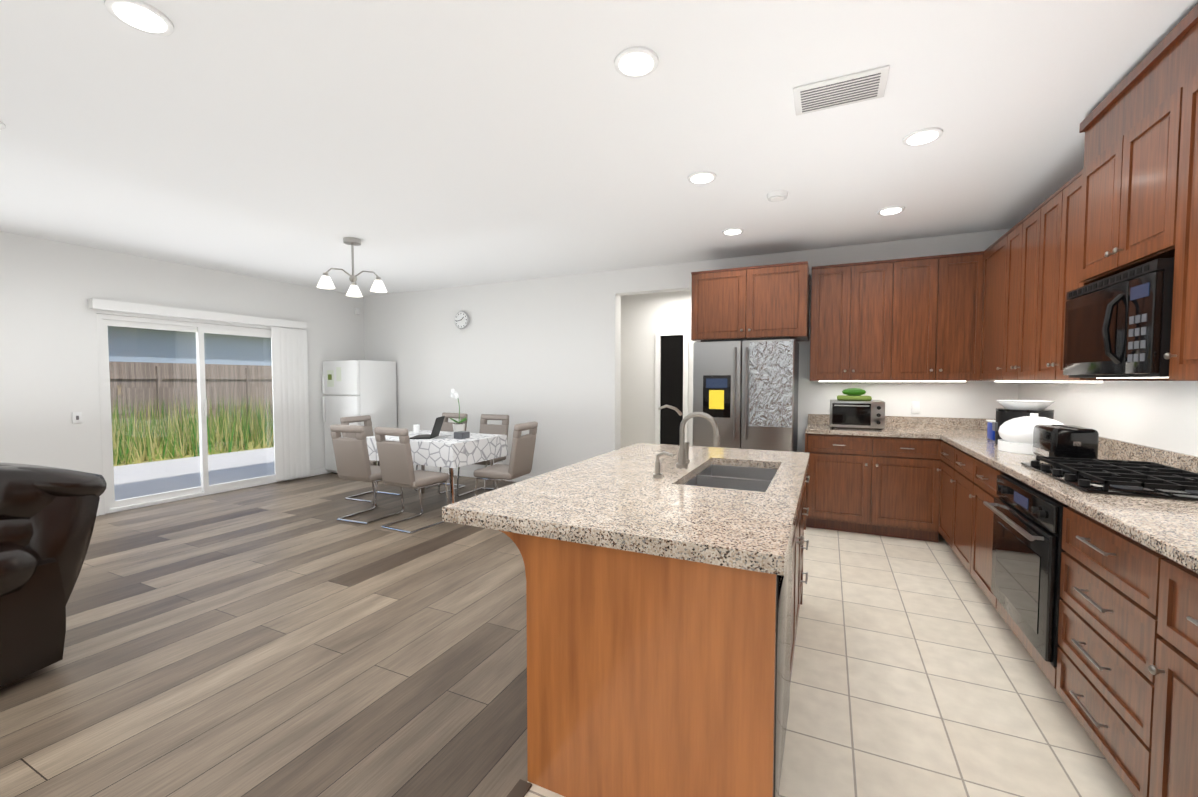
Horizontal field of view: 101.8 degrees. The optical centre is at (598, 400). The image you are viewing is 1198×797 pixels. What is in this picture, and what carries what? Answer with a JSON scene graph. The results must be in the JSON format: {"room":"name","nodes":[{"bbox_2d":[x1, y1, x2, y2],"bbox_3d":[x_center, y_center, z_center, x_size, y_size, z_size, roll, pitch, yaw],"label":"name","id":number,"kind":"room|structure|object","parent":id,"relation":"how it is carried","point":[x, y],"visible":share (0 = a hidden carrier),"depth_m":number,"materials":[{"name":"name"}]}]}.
{"room":"kitchen and dining room","nodes":[
{"label":"kitchen and dining room","id":0,"kind":"room"},
{"bbox_2d":[0,231,364,515],"bbox_3d":[-5.661,-0.138,3.836,0.160,2.700,9.070,1,3,25],"label":"wall","id":1,"kind":"structure","parent":0,"point":[49,373],"depth_m":4.82,"materials":[{"name":"white paint"}]},
{"bbox_2d":[72,412,81,423],"bbox_3d":[-5.126,0.168,4.780,0.014,0.110,0.070,1,3,25],"label":"light switch","id":2,"kind":"object","parent":1,"relation":"attached to","point":[76,417],"visible":1,"depth_m":4.77,"materials":[{"name":"white plastic"}]},
{"bbox_2d":[97,314,283,513],"bbox_3d":[-4.724,0.106,5.799,0.098,2.046,1.836,1,3,25],"label":"sliding glass door","id":3,"kind":"structure","parent":1,"relation":"in","point":[104,321],"depth_m":5.57,"materials":[{"name":"white"}]},
{"bbox_2d":[88,298,309,480],"bbox_3d":[-4.571,0.024,5.857,0.096,2.150,2.201,1,3,25],"label":"vertical blind","id":4,"kind":"object","parent":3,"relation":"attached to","point":[290,397],"visible":1,"depth_m":6.55,"materials":[{"name":"white"}]},
{"bbox_2d":[290,468,330,479],"bbox_3d":[-3.988,1.026,7.245,0.012,0.089,1.212,1,3,25],"label":"baseboard","id":5,"kind":"structure","parent":1,"relation":"attached to","point":[320,471],"depth_m":7.03,"materials":[{"name":"white"}]},
{"bbox_2d":[0,473,527,796],"bbox_3d":[-2.977,1.313,2.635,5.770,0.100,8.750,1,3,25],"label":"floor","id":6,"kind":"structure","parent":0,"point":[293,638],"depth_m":2.40,"materials":[{"name":"brown wood"}]},
{"bbox_2d":[0,463,106,686],"bbox_3d":[-3.079,0.787,2.120,1.110,0.957,1.203,1,2,15],"label":"leather recliner","id":7,"kind":"object","parent":6,"relation":"on","point":[47,518],"visible":1,"depth_m":2.25,"materials":[{"name":"brown leather"}]},
{"bbox_2d":[322,360,396,473],"bbox_3d":[-3.563,0.240,7.260,0.715,1.660,0.720,1,3,25],"label":"fridge","id":8,"kind":"object","parent":6,"relation":"on","point":[350,388],"visible":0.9,"depth_m":7.03,"materials":[{"name":"white metal"}]},
{"bbox_2d":[330,424,403,524],"bbox_3d":[-2.308,0.695,4.869,0.420,0.948,0.544,1,3,21],"label":"dining chair","id":9,"kind":"object","parent":6,"relation":"on","point":[352,460],"visible":0.96,"depth_m":4.65,"materials":[{"name":"beige leather"}]},
{"bbox_2d":[340,415,400,502],"bbox_3d":[-2.660,0.661,5.692,0.544,0.948,0.420,1,3,23],"label":"dining chair","id":10,"kind":"object","parent":6,"relation":"on","point":[366,420],"visible":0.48,"depth_m":5.74,"materials":[{"name":"beige leather"}]},
{"bbox_2d":[374,427,449,533],"bbox_3d":[-1.754,0.707,4.598,0.420,0.948,0.544,1,3,28],"label":"dining chair","id":11,"kind":"object","parent":6,"relation":"on","point":[396,463],"visible":0.94,"depth_m":4.41,"materials":[{"name":"beige leather"}]},
{"bbox_2d":[366,430,507,507],"bbox_3d":[-1.790,0.771,5.344,1.299,0.765,0.888,1,3,25],"label":"dining table","id":12,"kind":"object","parent":6,"relation":"on","point":[445,449],"visible":0.58,"depth_m":4.92,"materials":[{"name":"white fabric"}]},
{"bbox_2d":[410,416,444,438],"bbox_3d":[-1.835,0.283,5.207,0.286,0.220,0.320,0,2,-3],"label":"laptop","id":13,"kind":"object","parent":12,"relation":"on","point":[437,427],"visible":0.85,"depth_m":5.17,"materials":[{"name":"black plastic"}]},
{"bbox_2d":[413,424,469,438],"bbox_3d":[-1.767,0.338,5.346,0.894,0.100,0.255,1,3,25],"label":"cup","id":14,"kind":"object","parent":12,"relation":"on","point":[457,435],"visible":0.98,"depth_m":5.11,"materials":[{"name":"grey ceramic"}]},
{"bbox_2d":[450,389,466,431],"bbox_3d":[-1.590,0.122,5.488,0.270,0.518,0.248,1,3,25],"label":"orchid","id":15,"kind":"object","parent":12,"relation":"on","point":[458,426],"visible":0.96,"depth_m":5.47,"materials":[{"name":"white plant"}]},
{"bbox_2d":[414,413,467,493],"bbox_3d":[-1.986,0.642,6.146,0.420,0.948,0.544,1,3,25],"label":"dining chair","id":16,"kind":"object","parent":6,"relation":"on","point":[447,426],"visible":0.29,"depth_m":6.30,"materials":[{"name":"beige leather"}]},
{"bbox_2d":[456,414,508,496],"bbox_3d":[-1.390,0.654,5.866,0.420,0.948,0.544,1,3,22],"label":"dining chair","id":17,"kind":"object","parent":6,"relation":"on","point":[486,428],"visible":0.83,"depth_m":5.99,"materials":[{"name":"beige leather"}]},
{"bbox_2d":[474,421,537,495],"bbox_3d":[-0.951,0.691,4.971,0.544,0.948,0.420,1,3,21],"label":"dining chair","id":18,"kind":"object","parent":6,"relation":"on","point":[521,455],"visible":0.85,"depth_m":4.83,"materials":[{"name":"beige leather"}]},
{"bbox_2d":[507,779,531,796],"bbox_3d":[-0.365,1.310,1.408,0.048,0.006,8.710,1,3,25],"label":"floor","id":19,"kind":"structure","parent":6,"relation":"on","point":[521,788],"depth_m":1.62,"materials":[{"name":"brown"}]},
{"bbox_2d":[0,0,1197,295],"bbox_3d":[-1.529,-1.504,2.744,8.520,0.120,10.710,1,3,25],"label":"ceiling","id":20,"kind":"structure","parent":0,"point":[422,144],"depth_m":2.56,"materials":[{"name":"white paint"}]},
{"bbox_2d":[0,121,5,129],"bbox_3d":[-3.152,-1.424,2.466,0.184,0.014,0.184,1,3,25],"label":"recessed light","id":21,"kind":"object","parent":20,"relation":"in","point":[2,125],"visible":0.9,"depth_m":2.53,"materials":[{"name":"white"}]},
{"bbox_2d":[104,0,173,35],"bbox_3d":[-1.668,-1.395,1.769,0.184,0.014,0.184,1,3,25],"label":"recessed light","id":22,"kind":"object","parent":20,"relation":"in","point":[139,15],"visible":0.94,"depth_m":1.76,"materials":[{"name":"white plastic"}]},
{"bbox_2d":[317,237,386,296],"bbox_3d":[-2.322,-1.273,4.544,0.576,0.490,0.557,1,3,25],"label":"chandelier","id":23,"kind":"object","parent":20,"relation":"hanging from","point":[326,282],"visible":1,"depth_m":4.56,"materials":[{"name":"white glass"}]},
{"bbox_2d":[614,47,657,77],"bbox_3d":[0.155,-1.406,2.029,0.184,0.014,0.184,1,3,25],"label":"recessed light","id":24,"kind":"object","parent":20,"relation":"in","point":[635,62],"visible":0.98,"depth_m":2.01,"materials":[{"name":"white"}]},
{"bbox_2d":[688,171,715,183],"bbox_3d":[0.673,-1.454,3.177,0.184,0.014,0.184,1,3,25],"label":"recessed light","id":25,"kind":"object","parent":20,"relation":"in","point":[702,177],"visible":1,"depth_m":3.15,"materials":[{"name":"white"}]},
{"bbox_2d":[722,228,743,234],"bbox_3d":[1.190,-1.502,4.325,0.184,0.014,0.184,1,3,25],"label":"recessed light","id":26,"kind":"object","parent":20,"relation":"in","point":[732,231],"visible":0.94,"depth_m":4.29,"materials":[{"name":"white"}]},
{"bbox_2d":[767,190,787,201],"bbox_3d":[1.270,-1.452,3.461,0.140,0.040,0.140,1,3,25],"label":"smoke detector","id":27,"kind":"object","parent":20,"relation":"attached to","point":[776,195],"visible":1,"depth_m":3.42,"materials":[{"name":"white plastic"}]},
{"bbox_2d":[793,65,889,115],"bbox_3d":[1.103,-1.415,2.236,0.380,0.012,0.240,1,3,25],"label":"ceiling vent","id":28,"kind":"object","parent":20,"relation":"in","point":[845,90],"visible":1,"depth_m":2.22,"materials":[{"name":"white metal"}]},
{"bbox_2d":[877,206,904,214],"bbox_3d":[2.277,-1.480,3.794,0.184,0.014,0.184,1,3,25],"label":"recessed light","id":29,"kind":"object","parent":20,"relation":"in","point":[891,210],"visible":0.98,"depth_m":3.77,"materials":[{"name":"white"}]},
{"bbox_2d":[903,127,942,145],"bbox_3d":[1.760,-1.432,2.646,0.184,0.014,0.184,1,3,25],"label":"recessed light","id":30,"kind":"object","parent":20,"relation":"in","point":[922,136],"visible":1,"depth_m":2.63,"materials":[{"name":"white plastic"}]},
{"bbox_2d":[620,290,694,447],"bbox_3d":[0.756,-0.204,6.634,2.300,2.800,1.450,1,3,25],"label":"wall","id":31,"kind":"structure","parent":0,"point":[645,318],"depth_m":7.35,"materials":[{"name":"white paint"}]},
{"bbox_2d":[655,331,688,444],"bbox_3d":[1.069,0.035,7.159,0.490,2.080,0.048,1,3,25],"label":"door frame","id":32,"kind":"structure","parent":31,"relation":"attached to","point":[671,368],"depth_m":7.16,"materials":[{"name":"white wood"}]},
{"bbox_2d":[363,229,1018,476],"bbox_3d":[0.088,-0.230,6.057,8.360,2.700,0.160,1,3,25],"label":"wall","id":33,"kind":"structure","parent":0,"point":[544,353],"depth_m":6.26,"materials":[{"name":"white paint"}]},
{"bbox_2d":[455,311,469,328],"bbox_3d":[-1.931,-1.134,6.850,0.250,0.250,0.043,1,3,25],"label":"wall clock","id":34,"kind":"object","parent":33,"relation":"attached to","point":[462,319],"visible":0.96,"depth_m":6.83,"materials":[{"name":"silver metal"}]},
{"bbox_2d":[413,465,531,481],"bbox_3d":[-1.769,1.041,6.884,4.336,0.089,0.012,1,3,25],"label":"baseboard","id":35,"kind":"structure","parent":33,"relation":"attached to","point":[465,473],"depth_m":6.98,"materials":[{"name":"white"}]},
{"bbox_2d":[691,266,754,341],"bbox_3d":[1.318,-0.950,5.018,0.594,0.675,0.614,1,3,25],"label":"upper cabinet","id":36,"kind":"object","parent":33,"relation":"attached to","point":[722,300],"depth_m":4.73,"materials":[{"name":"brown wood"}]},
{"bbox_2d":[755,261,810,340],"bbox_3d":[1.749,-0.942,4.816,0.594,0.675,0.614,1,3,25],"label":"upper cabinet","id":37,"kind":"object","parent":33,"relation":"attached to","point":[782,291],"depth_m":4.51,"materials":[{"name":"brown wood"}]},
{"bbox_2d":[807,262,858,381],"bbox_3d":[2.273,-0.735,4.720,0.394,1.080,0.359,1,3,25],"label":"upper cabinet","id":38,"kind":"object","parent":33,"relation":"attached to","point":[834,342],"depth_m":4.56,"materials":[{"name":"brown wood"}]},
{"bbox_2d":[859,258,902,381],"bbox_3d":[2.550,-0.730,4.590,0.453,1.080,0.359,1,3,25],"label":"upper cabinet","id":39,"kind":"object","parent":33,"relation":"attached to","point":[880,282],"depth_m":4.40,"materials":[{"name":"brown wood"}]},
{"bbox_2d":[899,256,926,381],"bbox_3d":[2.853,-0.724,4.448,0.453,1.080,0.359,1,3,25],"label":"upper cabinet","id":40,"kind":"object","parent":33,"relation":"attached to","point":[913,366],"depth_m":4.29,"materials":[{"name":"brown wood"}]},
{"bbox_2d":[911,402,919,412],"bbox_3d":[2.998,0.065,4.608,0.070,0.110,0.006,1,3,25],"label":"outlet","id":41,"kind":"object","parent":33,"relation":"attached to","point":[915,407],"visible":1,"depth_m":4.61,"materials":[{"name":"white plastic"}]},
{"bbox_2d":[927,252,978,381],"bbox_3d":[3.119,-0.717,4.296,0.394,1.080,0.407,1,3,25],"label":"upper cabinet","id":42,"kind":"object","parent":33,"relation":"attached to","point":[952,279],"depth_m":4.17,"materials":[{"name":"brown wood"}]},
{"bbox_2d":[524,527,1133,796],"bbox_3d":[0.734,1.385,0.895,2.430,0.100,8.750,1,3,25],"label":"floor","id":43,"kind":"structure","parent":0,"point":[917,671],"depth_m":2.13,"materials":[{"name":"beige tile"}]},
{"bbox_2d":[442,463,809,796],"bbox_3d":[0.376,0.830,2.367,1.132,0.888,1.950,1,3,25],"label":"kitchen island","id":44,"kind":"object","parent":43,"relation":"on","point":[662,617],"depth_m":1.47,"materials":[{"name":"brown wood"}]},
{"bbox_2d":[442,471,801,566],"bbox_3d":[0.112,0.389,1.793,1.125,0.040,0.720,1,3,25],"label":"island countertop","id":45,"kind":"structure","parent":44,"relation":"on","point":[728,522],"depth_m":1.63,"materials":[{"name":"beige stone"}]},
{"bbox_2d":[554,451,713,482],"bbox_3d":[0.202,0.357,2.578,0.620,0.040,0.780,1,3,25],"label":"island countertop","id":46,"kind":"structure","parent":44,"relation":"on","point":[616,464],"depth_m":2.51,"materials":[{"name":"beige stone"}]},
{"bbox_2d":[653,451,672,477],"bbox_3d":[0.291,0.290,2.213,0.094,0.123,0.044,1,3,25],"label":"soap dispenser","id":47,"kind":"object","parent":46,"relation":"on","point":[657,474],"visible":1,"depth_m":2.21,"materials":[{"name":"silver metal"}]},
{"bbox_2d":[658,404,719,467],"bbox_3d":[0.485,0.178,2.517,0.304,0.322,0.236,1,3,25],"label":"island faucet","id":48,"kind":"object","parent":46,"relation":"on","point":[683,459],"visible":1,"depth_m":2.46,"materials":[{"name":"silver metal"}]},
{"bbox_2d":[618,443,809,466],"bbox_3d":[0.692,0.338,3.027,1.125,0.040,0.450,1,3,25],"label":"island countertop","id":49,"kind":"structure","parent":44,"relation":"on","point":[720,455],"depth_m":2.92,"materials":[{"name":"beige stone"}]},
{"bbox_2d":[773,543,791,796],"bbox_3d":[0.360,0.864,1.737,0.570,0.832,0.597,1,3,25],"label":"dishwasher","id":50,"kind":"object","parent":44,"relation":"in","point":[782,648],"depth_m":1.50,"materials":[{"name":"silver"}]},
{"bbox_2d":[766,463,805,494],"bbox_3d":[0.590,0.386,2.248,0.645,0.070,1.880,1,3,25],"label":"island countertop","id":51,"kind":"structure","parent":44,"relation":"on","point":[789,478],"depth_m":2.20,"materials":[{"name":"beige stone"}]},
{"bbox_2d":[693,337,798,451],"bbox_3d":[1.470,0.288,4.856,0.910,1.765,0.817,1,3,25],"label":"fridge","id":52,"kind":"object","parent":43,"relation":"on","point":[745,393],"visible":0.5,"depth_m":4.50,"materials":[{"name":"grey metal"}]},
{"bbox_2d":[804,414,943,541],"bbox_3d":[2.469,0.671,4.504,1.020,1.028,0.687,1,3,25],"label":"base cabinet","id":53,"kind":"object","parent":43,"relation":"on","point":[873,481],"depth_m":4.26,"materials":[{"name":"brown wood"}]},
{"bbox_2d":[829,388,884,429],"bbox_3d":[2.386,0.068,4.516,0.440,0.374,0.376,1,3,25],"label":"toaster oven","id":54,"kind":"object","parent":53,"relation":"on","point":[853,408],"visible":1,"depth_m":4.39,"materials":[{"name":"silver metal"}]},
{"bbox_2d":[932,417,1197,796],"bbox_3d":[2.497,0.751,2.570,0.677,1.028,4.167,1,3,25],"label":"base cabinet","id":55,"kind":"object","parent":43,"relation":"on","point":[1127,675],"depth_m":1.61,"materials":[{"name":"brown wood"}]},
{"bbox_2d":[986,420,995,440],"bbox_3d":[2.994,0.220,3.604,0.170,0.145,0.150,1,3,25],"label":"canister","id":56,"kind":"object","parent":55,"relation":"on","point":[990,433],"visible":0.27,"depth_m":3.62,"materials":[{"name":"blue plastic"}]},
{"bbox_2d":[992,400,1054,443],"bbox_3d":[2.911,0.151,3.342,0.320,0.304,0.310,1,3,25],"label":"kitchen appliance","id":57,"kind":"object","parent":55,"relation":"on","point":[1011,409],"visible":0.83,"depth_m":3.27,"materials":[{"name":"black"}]},
{"bbox_2d":[983,473,1067,688],"bbox_3d":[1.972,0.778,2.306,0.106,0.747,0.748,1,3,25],"label":"built-in oven","id":58,"kind":"object","parent":55,"relation":"in","point":[1027,549],"visible":0.96,"depth_m":2.16,"materials":[{"name":"black glass"}]},
{"bbox_2d":[998,413,1063,454],"bbox_3d":[2.700,0.198,3.023,0.340,0.238,0.340,1,3,25],"label":"dome","id":59,"kind":"object","parent":55,"relation":"on","point":[1016,435],"visible":0.69,"depth_m":2.97,"materials":[{"name":"white"}]},
{"bbox_2d":[1032,424,1098,458],"bbox_3d":[2.546,0.236,2.665,0.193,0.192,0.302,1,3,25],"label":"toaster","id":60,"kind":"object","parent":55,"relation":"on","point":[1066,441],"visible":0.79,"depth_m":2.56,"materials":[{"name":"black metal"}]},
{"bbox_2d":[1021,456,1197,500],"bbox_3d":[2.309,0.329,2.129,0.525,0.050,0.720,1,3,25],"label":"gas cooktop","id":61,"kind":"object","parent":55,"relation":"in","point":[1132,478],"visible":1,"depth_m":2.04,"materials":[{"name":"black metal"}]},
{"bbox_2d":[1018,381,1197,455],"bbox_3d":[1.873,0.013,0.214,0.160,2.700,8.910,1,3,25],"label":"wall","id":62,"kind":"structure","parent":0,"point":[1160,414],"depth_m":2.68,"materials":[{"name":"white paint"}]},
{"bbox_2d":[975,232,1006,381],"bbox_3d":[3.222,-0.694,3.725,0.396,1.080,0.657,1,3,25],"label":"upper cabinet","id":63,"kind":"object","parent":62,"relation":"attached to","point":[991,298],"depth_m":3.86,"materials":[{"name":"brown wood"}]},
{"bbox_2d":[1003,226,1014,381],"bbox_3d":[3.060,-0.677,3.334,0.358,1.080,0.423,1,3,25],"label":"upper cabinet","id":64,"kind":"object","parent":62,"relation":"attached to","point":[1011,233],"depth_m":3.48,"materials":[{"name":"brown wood"}]},
{"bbox_2d":[1011,209,1034,381],"bbox_3d":[2.930,-0.666,3.058,0.358,1.080,0.423,1,3,25],"label":"upper cabinet","id":65,"kind":"object","parent":62,"relation":"attached to","point":[1021,321],"depth_m":3.25,"materials":[{"name":"brown wood"}]},
{"bbox_2d":[1027,193,1054,382],"bbox_3d":[2.801,-0.655,2.784,0.358,1.080,0.422,1,3,25],"label":"upper cabinet","id":66,"kind":"object","parent":62,"relation":"attached to","point":[1041,222],"depth_m":2.97,"materials":[{"name":"brown wood"}]},
{"bbox_2d":[1047,179,1070,382],"bbox_3d":[2.684,-0.644,2.535,0.358,1.080,0.365,1,3,25],"label":"upper cabinet","id":67,"kind":"object","parent":62,"relation":"attached to","point":[1062,213],"depth_m":2.73,"materials":[{"name":"brown wood"}]},
{"bbox_2d":[1063,84,1118,382],"bbox_3d":[2.525,-0.737,2.227,0.388,1.290,0.443,1,3,25],"label":"upper cabinet","id":68,"kind":"object","parent":62,"relation":"attached to","point":[1093,188],"depth_m":2.33,"materials":[{"name":"brown wood"}]},
{"bbox_2d":[1107,27,1174,380],"bbox_3d":[2.337,-0.720,1.827,0.388,1.290,0.442,1,3,25],"label":"upper cabinet","id":69,"kind":"object","parent":62,"relation":"attached to","point":[1125,198],"depth_m":1.96,"materials":[{"name":"brown wood"}]},
{"bbox_2d":[1063,257,1174,377],"bbox_3d":[2.383,-0.315,2.067,0.486,0.439,0.752,1,3,25],"label":"over-the-range microwave","id":70,"kind":"object","parent":69,"relation":"attached to","point":[1118,325],"visible":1,"depth_m":1.99,"materials":[{"name":"black"}]},
{"bbox_2d":[1159,4,1197,380],"bbox_3d":[2.169,-0.705,1.469,0.388,1.290,0.471,1,3,25],"label":"upper cabinet","id":71,"kind":"object","parent":62,"relation":"attached to","point":[1182,189],"depth_m":1.73,"materials":[{"name":"brown wood"}]},
{"label":"outside","id":72,"kind":"structure","parent":0,"visible":0},
{"bbox_2d":[106,438,282,513],"bbox_3d":[-19.860,1.025,12.239,32.639,0.280,55.000,1,3,25],"label":"ground","id":73,"kind":"structure","parent":72,"point":[124,473],"depth_m":7.44,"materials":[{"name":"grey concrete"}]},
{"bbox_2d":[108,326,271,365],"bbox_3d":[-19.570,-1.674,11.438,9.950,5.260,49.000,1,3,25],"label":"sky","id":74,"kind":"structure","parent":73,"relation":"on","point":[116,354],"depth_m":15.09,"materials":[{"name":"blue"}]},
{"bbox_2d":[109,361,272,434],"bbox_3d":[-12.156,0.145,8.584,0.120,1.860,55.000,1,3,25],"label":"fence","id":75,"kind":"object","parent":73,"relation":"on","point":[209,379],"depth_m":12.22,"materials":[{"name":"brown wood"}]},
{"bbox_2d":[111,393,273,465],"bbox_3d":[-8.497,0.529,7.460,7.629,1.182,12.218,1,3,25],"label":"grass","id":76,"kind":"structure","parent":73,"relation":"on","point":[236,437],"depth_m":10.08,"materials":[{"name":"green plant"}]}
]}

